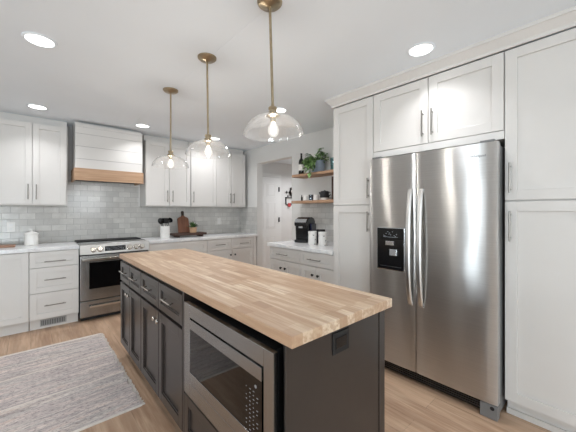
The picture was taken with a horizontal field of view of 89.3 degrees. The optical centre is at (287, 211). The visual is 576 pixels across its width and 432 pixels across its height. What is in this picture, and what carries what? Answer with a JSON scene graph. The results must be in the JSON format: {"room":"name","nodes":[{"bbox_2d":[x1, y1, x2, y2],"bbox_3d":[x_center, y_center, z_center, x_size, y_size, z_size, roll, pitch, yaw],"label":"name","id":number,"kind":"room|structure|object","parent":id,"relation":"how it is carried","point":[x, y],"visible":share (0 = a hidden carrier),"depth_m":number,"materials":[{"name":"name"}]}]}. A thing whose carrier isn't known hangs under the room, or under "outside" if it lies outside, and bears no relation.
{"room":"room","nodes":[
{"label":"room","id":0,"kind":"room"},
{"bbox_2d":[16,126,232,244],"bbox_3d":[-3.291,0.098,3.591,6.460,2.440,0.120,0,0,-41],"label":"wall","id":1,"kind":"structure","parent":0,"point":[69,129],"depth_m":3.86,"materials":[{"name":"paint"}]},
{"bbox_2d":[0,112,66,205],"bbox_3d":[-3.063,-0.594,3.481,0.667,1.052,0.344,0,0,-41],"label":"upper cabinet","id":2,"kind":"object","parent":1,"relation":"attached to","point":[33,150],"visible":1,"depth_m":3.40,"materials":[{"name":"white paint"}]},
{"bbox_2d":[71,121,143,185],"bbox_3d":[-2.449,-0.751,3.967,0.784,0.739,0.413,0,0,-41],"label":"range hood","id":3,"kind":"object","parent":1,"relation":"attached to","point":[104,154],"visible":1,"depth_m":3.79,"materials":[{"name":"white paint"}]},
{"bbox_2d":[0,181,239,244],"bbox_3d":[-2.409,0.001,4.284,3.960,0.806,0.008,0,0,-41],"label":"tiled wall","id":4,"kind":"structure","parent":1,"relation":"attached to","point":[93,210],"depth_m":4.10,"materials":[{"name":"grey tile"}]},
{"bbox_2d":[7,222,14,231],"bbox_3d":[-3.309,0.191,3.479,0.074,0.116,0.008,0,0,-41],"label":"wall outlet","id":5,"kind":"object","parent":4,"relation":"attached to","point":[10,225],"visible":1,"depth_m":3.48,"materials":[{"name":"white plastic"}]},
{"bbox_2d":[140,135,189,206],"bbox_3d":[-1.890,-0.594,4.518,0.663,1.052,0.344,0,0,-41],"label":"upper cabinet","id":6,"kind":"object","parent":1,"relation":"attached to","point":[164,185],"visible":0.93,"depth_m":4.38,"materials":[{"name":"white paint"}]},
{"bbox_2d":[188,142,215,206],"bbox_3d":[-1.467,-0.594,4.891,0.444,1.052,0.344,0,0,-41],"label":"upper cabinet","id":7,"kind":"object","parent":1,"relation":"attached to","point":[202,165],"visible":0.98,"depth_m":4.79,"materials":[{"name":"white paint"}]},
{"bbox_2d":[214,146,244,206],"bbox_3d":[-1.078,-0.594,5.235,0.590,1.052,0.344,0,0,-41],"label":"upper cabinet","id":8,"kind":"object","parent":1,"relation":"attached to","point":[230,171],"visible":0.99,"depth_m":5.12,"materials":[{"name":"white paint"}]},
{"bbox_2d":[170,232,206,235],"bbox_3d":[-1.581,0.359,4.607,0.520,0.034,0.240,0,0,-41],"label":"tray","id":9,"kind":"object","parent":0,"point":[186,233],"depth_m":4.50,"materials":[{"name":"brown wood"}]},
{"bbox_2d":[0,313,551,431],"bbox_3d":[0.141,1.343,1.412,8.720,0.050,8.170,0,0,-41],"label":"floor","id":10,"kind":"structure","parent":0,"point":[411,405],"depth_m":1.98,"materials":[{"name":"brown wood"}]},
{"bbox_2d":[0,252,28,336],"bbox_3d":[-3.328,0.882,3.055,0.915,0.872,0.614,0,0,-41],"label":"base cabinet","id":11,"kind":"object","parent":10,"relation":"on","point":[14,267],"visible":0.98,"depth_m":3.08,"materials":[{"name":"white paint"}]},
{"bbox_2d":[0,241,78,253],"bbox_3d":[-3.172,0.424,3.197,1.378,0.040,0.608,0,0,-41],"label":"countertop","id":12,"kind":"structure","parent":11,"relation":"on","point":[20,248],"depth_m":3.28,"materials":[{"name":"white stone"}]},
{"bbox_2d":[0,244,15,247],"bbox_3d":[-3.289,0.394,3.172,0.470,0.020,0.210,0,0,-41],"label":"serving board","id":13,"kind":"object","parent":12,"relation":"on","point":[5,245],"visible":1,"depth_m":3.25,"materials":[{"name":"brown wood"}]},
{"bbox_2d":[23,229,38,245],"bbox_3d":[-3.041,0.309,3.451,0.142,0.190,0.142,0,0,-41],"label":"canister","id":14,"kind":"object","parent":12,"relation":"on","point":[30,238],"visible":1,"depth_m":3.40,"materials":[{"name":"white ceramic"}]},
{"bbox_2d":[29,249,78,330],"bbox_3d":[-2.816,0.882,3.502,0.438,0.872,0.622,0,0,-41],"label":"base cabinet","id":15,"kind":"object","parent":10,"relation":"on","point":[53,275],"visible":1,"depth_m":3.30,"materials":[{"name":"white paint"}]},
{"bbox_2d":[40,315,65,326],"bbox_3d":[-2.684,1.256,3.335,0.235,0.073,0.006,0,0,-41],"label":"vent","id":16,"kind":"object","parent":15,"relation":"attached to","point":[59,320],"depth_m":3.33,"materials":[{"name":"grey metal"}]},
{"bbox_2d":[0,333,144,431],"bbox_3d":[-2.411,1.312,1.739,2.488,0.010,1.542,0,0,-41],"label":"rug","id":17,"kind":"object","parent":10,"relation":"on","point":[79,384],"visible":1,"depth_m":2.16,"materials":[{"name":"grey fabric"}]},
{"bbox_2d":[74,237,148,320],"bbox_3d":[-2.340,0.853,3.876,0.762,0.930,0.672,0,0,-41],"label":"range","id":18,"kind":"object","parent":10,"relation":"on","point":[100,280],"visible":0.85,"depth_m":3.57,"materials":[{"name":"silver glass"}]},
{"bbox_2d":[74,239,144,244],"bbox_3d":[-2.370,0.404,3.910,0.762,0.016,0.540,0,0,-41],"label":"cooktop","id":19,"kind":"object","parent":18,"relation":"in","point":[90,241],"depth_m":3.80,"materials":[{"name":"black glass"}]},
{"bbox_2d":[119,260,143,370],"bbox_3d":[-1.112,0.876,2.608,0.614,0.884,0.662,0,0,-41],"label":"base cabinet","id":20,"kind":"object","parent":10,"relation":"on","point":[131,296],"visible":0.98,"depth_m":2.39,"materials":[{"name":"paint"}]},
{"bbox_2d":[141,271,182,430],"bbox_3d":[-0.629,0.876,2.061,0.614,0.884,0.795,0,0,-41],"label":"base cabinet","id":21,"kind":"object","parent":10,"relation":"on","point":[162,303],"visible":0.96,"depth_m":1.83,"materials":[{"name":"paint"}]},
{"bbox_2d":[148,240,206,253],"bbox_3d":[-1.756,0.882,4.443,0.850,0.872,0.614,0,0,-41],"label":"base cabinet","id":22,"kind":"object","parent":10,"relation":"on","point":[199,245],"visible":0.25,"depth_m":4.27,"materials":[{"name":"white paint"}]},
{"bbox_2d":[207,236,255,264],"bbox_3d":[-1.085,0.882,5.030,0.927,0.872,0.622,0,0,-41],"label":"base cabinet","id":23,"kind":"object","parent":10,"relation":"on","point":[242,249],"visible":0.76,"depth_m":4.85,"materials":[{"name":"white paint"}]},
{"bbox_2d":[141,232,258,243],"bbox_3d":[-1.399,0.424,4.763,1.812,0.040,0.608,0,0,-41],"label":"countertop","id":24,"kind":"structure","parent":23,"relation":"on","point":[152,240],"depth_m":4.53,"materials":[{"name":"white stone"}]},
{"bbox_2d":[160,226,169,238],"bbox_3d":[-1.830,0.314,4.334,0.136,0.180,0.136,0,0,-41],"label":"utensil crock","id":25,"kind":"object","parent":24,"relation":"on","point":[164,230],"visible":0.97,"depth_m":4.27,"materials":[{"name":"white ceramic"}]},
{"bbox_2d":[170,232,206,237],"bbox_3d":[-1.581,0.373,4.607,0.520,0.062,0.240,0,0,-41],"label":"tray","id":26,"kind":"object","parent":24,"relation":"on","point":[177,235],"visible":0.83,"depth_m":4.48,"materials":[{"name":"brown wood"}]},
{"bbox_2d":[177,211,189,232],"bbox_3d":[-1.681,0.172,4.668,0.180,0.346,0.092,0,0,-41],"label":"cutting board","id":27,"kind":"object","parent":26,"relation":"on","point":[183,222],"visible":0.98,"depth_m":4.65,"materials":[{"name":"brown wood"}]},
{"bbox_2d":[188,222,197,232],"bbox_3d":[-1.496,0.253,4.614,0.231,0.178,0.229,0,0,-41],"label":"potted succulent","id":28,"kind":"object","parent":26,"relation":"on","point":[193,228],"visible":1,"depth_m":4.57,"materials":[{"name":"beige ceramic"}]},
{"bbox_2d":[189,227,196,232],"bbox_3d":[-1.500,0.298,4.606,0.112,0.087,0.112,0,0,-41],"label":"pot","id":29,"kind":"object","parent":28,"relation":"on","point":[192,229],"depth_m":4.56,"materials":[{"name":"beige ceramic"}]},
{"bbox_2d":[183,292,384,431],"bbox_3d":[-0.080,0.876,1.435,0.624,0.884,0.868,0,0,-41],"label":"base cabinet","id":30,"kind":"object","parent":10,"relation":"on","point":[334,381],"visible":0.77,"depth_m":1.13,"materials":[{"name":"paint"}]},
{"bbox_2d":[184,301,282,431],"bbox_3d":[-0.177,0.688,1.308,0.304,0.456,0.726,0,0,-41],"label":"microwave","id":31,"kind":"object","parent":30,"relation":"in","point":[233,371],"visible":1,"depth_m":1.14,"materials":[{"name":"silver metal"}]},
{"bbox_2d":[120,248,391,348],"bbox_3d":[-0.538,0.413,1.994,0.611,0.040,2.355,0,0,-41],"label":"countertop","id":32,"kind":"structure","parent":30,"relation":"on","point":[294,311],"depth_m":1.37,"materials":[{"name":"brown wood"}]},
{"bbox_2d":[332,327,348,355],"bbox_3d":[0.202,0.496,1.111,0.097,0.080,0.005,0,0,-41],"label":"outlet plate","id":33,"kind":"object","parent":30,"relation":"attached to","point":[340,337],"depth_m":1.11,"materials":[{"name":"black plastic"}]},
{"bbox_2d":[336,334,346,348],"bbox_3d":[0.204,0.496,1.108,0.065,0.040,0.002,0,0,-41],"label":"socket","id":34,"kind":"object","parent":30,"relation":"attached to","point":[341,339],"depth_m":1.11,"materials":[{"name":"black plastic"}]},
{"bbox_2d":[270,246,300,275],"bbox_3d":[0.204,0.882,3.759,0.756,0.872,0.565,0,0,-41],"label":"base cabinet","id":35,"kind":"object","parent":10,"relation":"on","point":[285,260],"visible":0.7,"depth_m":3.51,"materials":[{"name":"white paint"}]},
{"bbox_2d":[300,251,333,283],"bbox_3d":[0.556,0.882,3.360,0.756,0.872,0.495,0,0,-41],"label":"base cabinet","id":36,"kind":"object","parent":10,"relation":"on","point":[316,266],"visible":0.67,"depth_m":3.12,"materials":[{"name":"white paint"}]},
{"bbox_2d":[267,240,333,254],"bbox_3d":[0.361,0.424,3.581,0.738,0.040,1.080,0,0,-41],"label":"countertop","id":37,"kind":"structure","parent":36,"relation":"on","point":[329,249],"depth_m":3.36,"materials":[{"name":"white stone"}]},
{"bbox_2d":[294,217,315,242],"bbox_3d":[0.232,0.241,3.829,0.205,0.325,0.271,0,0,30],"label":"coffee maker","id":38,"kind":"object","parent":37,"relation":"on","point":[303,225],"visible":0.84,"depth_m":3.75,"materials":[{"name":"black plastic"}]},
{"bbox_2d":[294,239,306,242],"bbox_3d":[0.165,0.387,3.739,0.170,0.035,0.042,0,0,30],"label":"drip tray","id":39,"kind":"object","parent":38,"relation":"on","point":[296,240],"depth_m":3.73,"materials":[{"name":"black plastic"}]},
{"bbox_2d":[308,231,316,244],"bbox_3d":[0.296,0.323,3.517,0.104,0.162,0.104,0,0,-41],"label":"canister","id":40,"kind":"object","parent":37,"relation":"on","point":[312,235],"visible":1,"depth_m":3.47,"materials":[{"name":"white ceramic"}]},
{"bbox_2d":[316,229,324,243],"bbox_3d":[0.410,0.316,3.644,0.112,0.176,0.112,0,0,-41],"label":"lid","id":41,"kind":"object","parent":37,"relation":"on","point":[317,230],"visible":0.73,"depth_m":3.61,"materials":[{"name":"black metal"}]},
{"bbox_2d":[318,232,326,245],"bbox_3d":[0.405,0.323,3.393,0.104,0.162,0.104,0,0,-41],"label":"canister","id":42,"kind":"object","parent":37,"relation":"on","point":[322,236],"visible":0.94,"depth_m":3.35,"materials":[{"name":"white ceramic"}]},
{"bbox_2d":[334,96,373,292],"bbox_3d":[0.867,0.142,2.996,0.772,2.351,0.457,0,0,-41],"label":"pantry cabinet","id":43,"kind":"object","parent":10,"relation":"on","point":[353,122],"visible":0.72,"depth_m":2.77,"materials":[{"name":"white paint"}]},
{"bbox_2d":[370,139,506,421],"bbox_3d":[1.279,0.431,2.400,0.861,1.774,0.916,0,0,-41],"label":"refrigerator","id":44,"kind":"object","parent":10,"relation":"on","point":[437,217],"visible":0.98,"depth_m":2.04,"materials":[{"name":"grey metal"}]},
{"bbox_2d":[505,28,575,431],"bbox_3d":[1.857,0.142,1.876,0.772,2.351,0.610,0,0,-41],"label":"pantry cabinet","id":45,"kind":"object","parent":10,"relation":"on","point":[540,75],"visible":1,"depth_m":1.75,"materials":[{"name":"white paint"}]},
{"bbox_2d":[263,162,291,240],"bbox_3d":[-0.103,0.098,6.567,2.260,2.440,0.120,0,0,-41],"label":"wall","id":46,"kind":"structure","parent":0,"point":[285,170],"depth_m":6.51,"materials":[{"name":"paint"}]},
{"bbox_2d":[263,177,279,268],"bbox_3d":[-0.477,0.295,6.126,0.755,2.025,0.045,0,0,-41],"label":"door","id":47,"kind":"structure","parent":46,"relation":"in","point":[271,189],"depth_m":6.19,"materials":[{"name":"white paint"}]},
{"bbox_2d":[263,173,280,240],"bbox_3d":[-0.490,0.258,6.130,0.900,2.120,0.022,0,0,-41],"label":"trim","id":48,"kind":"structure","parent":46,"relation":"attached to","point":[264,174],"depth_m":6.39,"materials":[{"name":"white paint"}]},
{"bbox_2d":[285,188,291,206],"bbox_3d":[0.030,-0.315,6.576,0.220,0.446,0.068,0,0,-41],"label":"wall hook","id":49,"kind":"object","parent":46,"relation":"attached to","point":[290,192],"visible":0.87,"depth_m":6.56,"materials":[{"name":"black metal"}]},
{"bbox_2d":[276,158,291,164],"bbox_3d":[0.609,-1.087,5.761,2.260,0.050,2.270,0,0,-41],"label":"ceiling","id":50,"kind":"structure","parent":0,"point":[287,161],"depth_m":6.24,"materials":[{"name":"paint"}]},
{"bbox_2d":[0,0,575,151],"bbox_3d":[-0.666,-1.162,0.619,6.460,0.080,8.050,0,0,-41],"label":"ceiling","id":51,"kind":"structure","parent":0,"point":[112,62],"depth_m":2.06,"materials":[{"name":"paint"}]},
{"bbox_2d":[26,104,48,109],"bbox_3d":[-2.693,-1.117,3.132,0.186,0.007,0.186,0,0,-41],"label":"recessed light","id":52,"kind":"object","parent":51,"relation":"in","point":[34,106],"visible":1,"depth_m":3.12,"materials":[{"name":"white plastic"}]},
{"bbox_2d":[21,31,57,48],"bbox_3d":[-1.628,-1.117,1.911,0.186,0.007,0.186,0,0,-41],"label":"recessed light","id":53,"kind":"object","parent":51,"relation":"in","point":[37,39],"visible":1,"depth_m":1.90,"materials":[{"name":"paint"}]},
{"bbox_2d":[135,124,149,127],"bbox_3d":[-1.909,-1.117,3.824,0.186,0.007,0.186,0,0,-41],"label":"recessed light","id":54,"kind":"object","parent":51,"relation":"in","point":[137,125],"visible":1,"depth_m":3.81,"materials":[{"name":"white plastic"}]},
{"bbox_2d":[151,87,188,168],"bbox_3d":[-1.087,-0.758,2.699,0.323,0.725,0.323,0,0,-41],"label":"pendant light","id":55,"kind":"object","parent":51,"relation":"hanging from","point":[169,90],"visible":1,"depth_m":2.69,"materials":[{"name":"gold metal"}]},
{"bbox_2d":[167,149,174,159],"bbox_3d":[-1.087,-0.524,2.699,0.076,0.097,0.076,0,0,-41],"label":"socket","id":56,"kind":"object","parent":55,"relation":"attached to","point":[170,152],"depth_m":2.69,"materials":[{"name":"gold metal"}]},
{"bbox_2d":[185,53,230,157],"bbox_3d":[-0.586,-0.758,2.127,0.323,0.725,0.323,-1,0,-41],"label":"pendant light","id":57,"kind":"object","parent":51,"relation":"hanging from","point":[207,58],"visible":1,"depth_m":2.12,"materials":[{"name":"gold metal"}]},
{"bbox_2d":[203,132,212,145],"bbox_3d":[-0.583,-0.525,2.127,0.076,0.097,0.076,-1,0,-41],"label":"socket","id":58,"kind":"object","parent":57,"relation":"attached to","point":[207,139],"depth_m":2.11,"materials":[{"name":"gold metal"}]},
{"bbox_2d":[243,0,303,138],"bbox_3d":[-0.088,-0.759,1.561,0.323,0.725,0.323,-2,0,-41],"label":"pendant light","id":59,"kind":"object","parent":51,"relation":"hanging from","point":[269,6],"visible":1,"depth_m":1.55,"materials":[{"name":"gold metal"}]},
{"bbox_2d":[266,104,279,122],"bbox_3d":[-0.081,-0.525,1.561,0.076,0.097,0.076,-2,0,-41],"label":"socket","id":60,"kind":"object","parent":59,"relation":"attached to","point":[272,116],"depth_m":1.54,"materials":[{"name":"gold metal"}]},
{"bbox_2d":[276,107,287,112],"bbox_3d":[-0.097,-1.117,3.237,0.186,0.007,0.186,0,0,-41],"label":"recessed light","id":61,"kind":"object","parent":51,"relation":"in","point":[279,109],"visible":0.62,"depth_m":3.23,"materials":[{"name":"white plastic"}]},
{"bbox_2d":[406,42,435,56],"bbox_3d":[0.922,-1.117,2.022,0.186,0.007,0.186,0,0,-41],"label":"recessed light","id":62,"kind":"object","parent":51,"relation":"in","point":[423,48],"visible":1,"depth_m":2.02,"materials":[{"name":"white plastic"}]},
{"bbox_2d":[243,127,333,266],"bbox_3d":[1.749,0.098,2.672,0.120,2.440,7.930,0,0,-41],"label":"wall","id":63,"kind":"structure","parent":0,"point":[310,143],"depth_m":4.47,"materials":[{"name":"paint"}]},
{"bbox_2d":[240,203,334,240],"bbox_3d":[0.038,0.149,4.513,0.008,0.509,2.885,0,0,-41],"label":"tiled wall","id":64,"kind":"structure","parent":63,"relation":"attached to","point":[322,213],"depth_m":4.16,"materials":[{"name":"white tile"}]},
{"bbox_2d":[291,199,333,203],"bbox_3d":[0.521,-0.125,3.791,0.238,0.036,1.177,0,0,-41],"label":"floating shelf","id":65,"kind":"object","parent":63,"relation":"attached to","point":[331,200],"visible":0.6,"depth_m":3.85,"materials":[{"name":"brown wood"}]},
{"bbox_2d":[313,195,318,199],"bbox_3d":[0.375,-0.181,3.932,0.072,0.075,0.090,0,0,-18],"label":"mug","id":66,"kind":"object","parent":65,"relation":"on","point":[315,197],"visible":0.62,"depth_m":3.89,"materials":[{"name":"white ceramic"}]},
{"bbox_2d":[319,190,330,199],"bbox_3d":[0.483,-0.209,3.833,0.125,0.132,0.170,0,0,-6],"label":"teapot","id":67,"kind":"object","parent":65,"relation":"on","point":[324,195],"visible":0.92,"depth_m":3.79,"materials":[{"name":"black metal"}]},
{"bbox_2d":[332,176,333,198],"bbox_3d":[0.658,-0.298,3.733,0.020,0.310,0.245,0,0,-41],"label":"wooden board","id":68,"kind":"object","parent":65,"relation":"on","point":[332,176],"visible":0.24,"depth_m":3.80,"materials":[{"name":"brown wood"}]},
{"bbox_2d":[292,169,333,178],"bbox_3d":[0.524,-0.494,3.787,0.238,0.036,1.167,0,0,-41],"label":"floating shelf","id":69,"kind":"object","parent":63,"relation":"attached to","point":[326,172],"visible":0.55,"depth_m":3.90,"materials":[{"name":"brown wood"}]},
{"bbox_2d":[299,153,303,173],"bbox_3d":[0.189,-0.665,4.136,0.078,0.306,0.078,0,0,-41],"label":"wine bottle","id":70,"kind":"object","parent":69,"relation":"on","point":[301,166],"visible":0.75,"depth_m":4.11,"materials":[{"name":"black glass"}]},
{"bbox_2d":[300,148,328,177],"bbox_3d":[0.342,-0.627,3.880,0.344,0.420,0.432,0,0,-28],"label":"pothos","id":71,"kind":"object","parent":69,"relation":"on","point":[310,162],"visible":0.97,"depth_m":3.83,"materials":[{"name":"green plant"}]},
{"bbox_2d":[312,160,324,171],"bbox_3d":[0.406,-0.593,3.921,0.192,0.162,0.192,0,0,-41],"label":"pot","id":72,"kind":"object","parent":71,"relation":"on","point":[320,164],"depth_m":3.84,"materials":[{"name":"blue ceramic"}]},
{"bbox_2d":[373,52,504,157],"bbox_3d":[1.336,-0.750,2.465,0.772,0.566,0.958,0,0,-41],"label":"upper cabinet","id":73,"kind":"object","parent":63,"relation":"attached to","point":[463,105],"visible":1,"depth_m":2.15,"materials":[{"name":"white paint"}]},
{"bbox_2d":[325,6,575,108],"bbox_3d":[1.365,-1.078,2.418,0.791,0.088,2.098,0,0,-41],"label":"trim","id":74,"kind":"structure","parent":63,"relation":"attached to","point":[565,19],"depth_m":1.99,"materials":[{"name":"white paint"}]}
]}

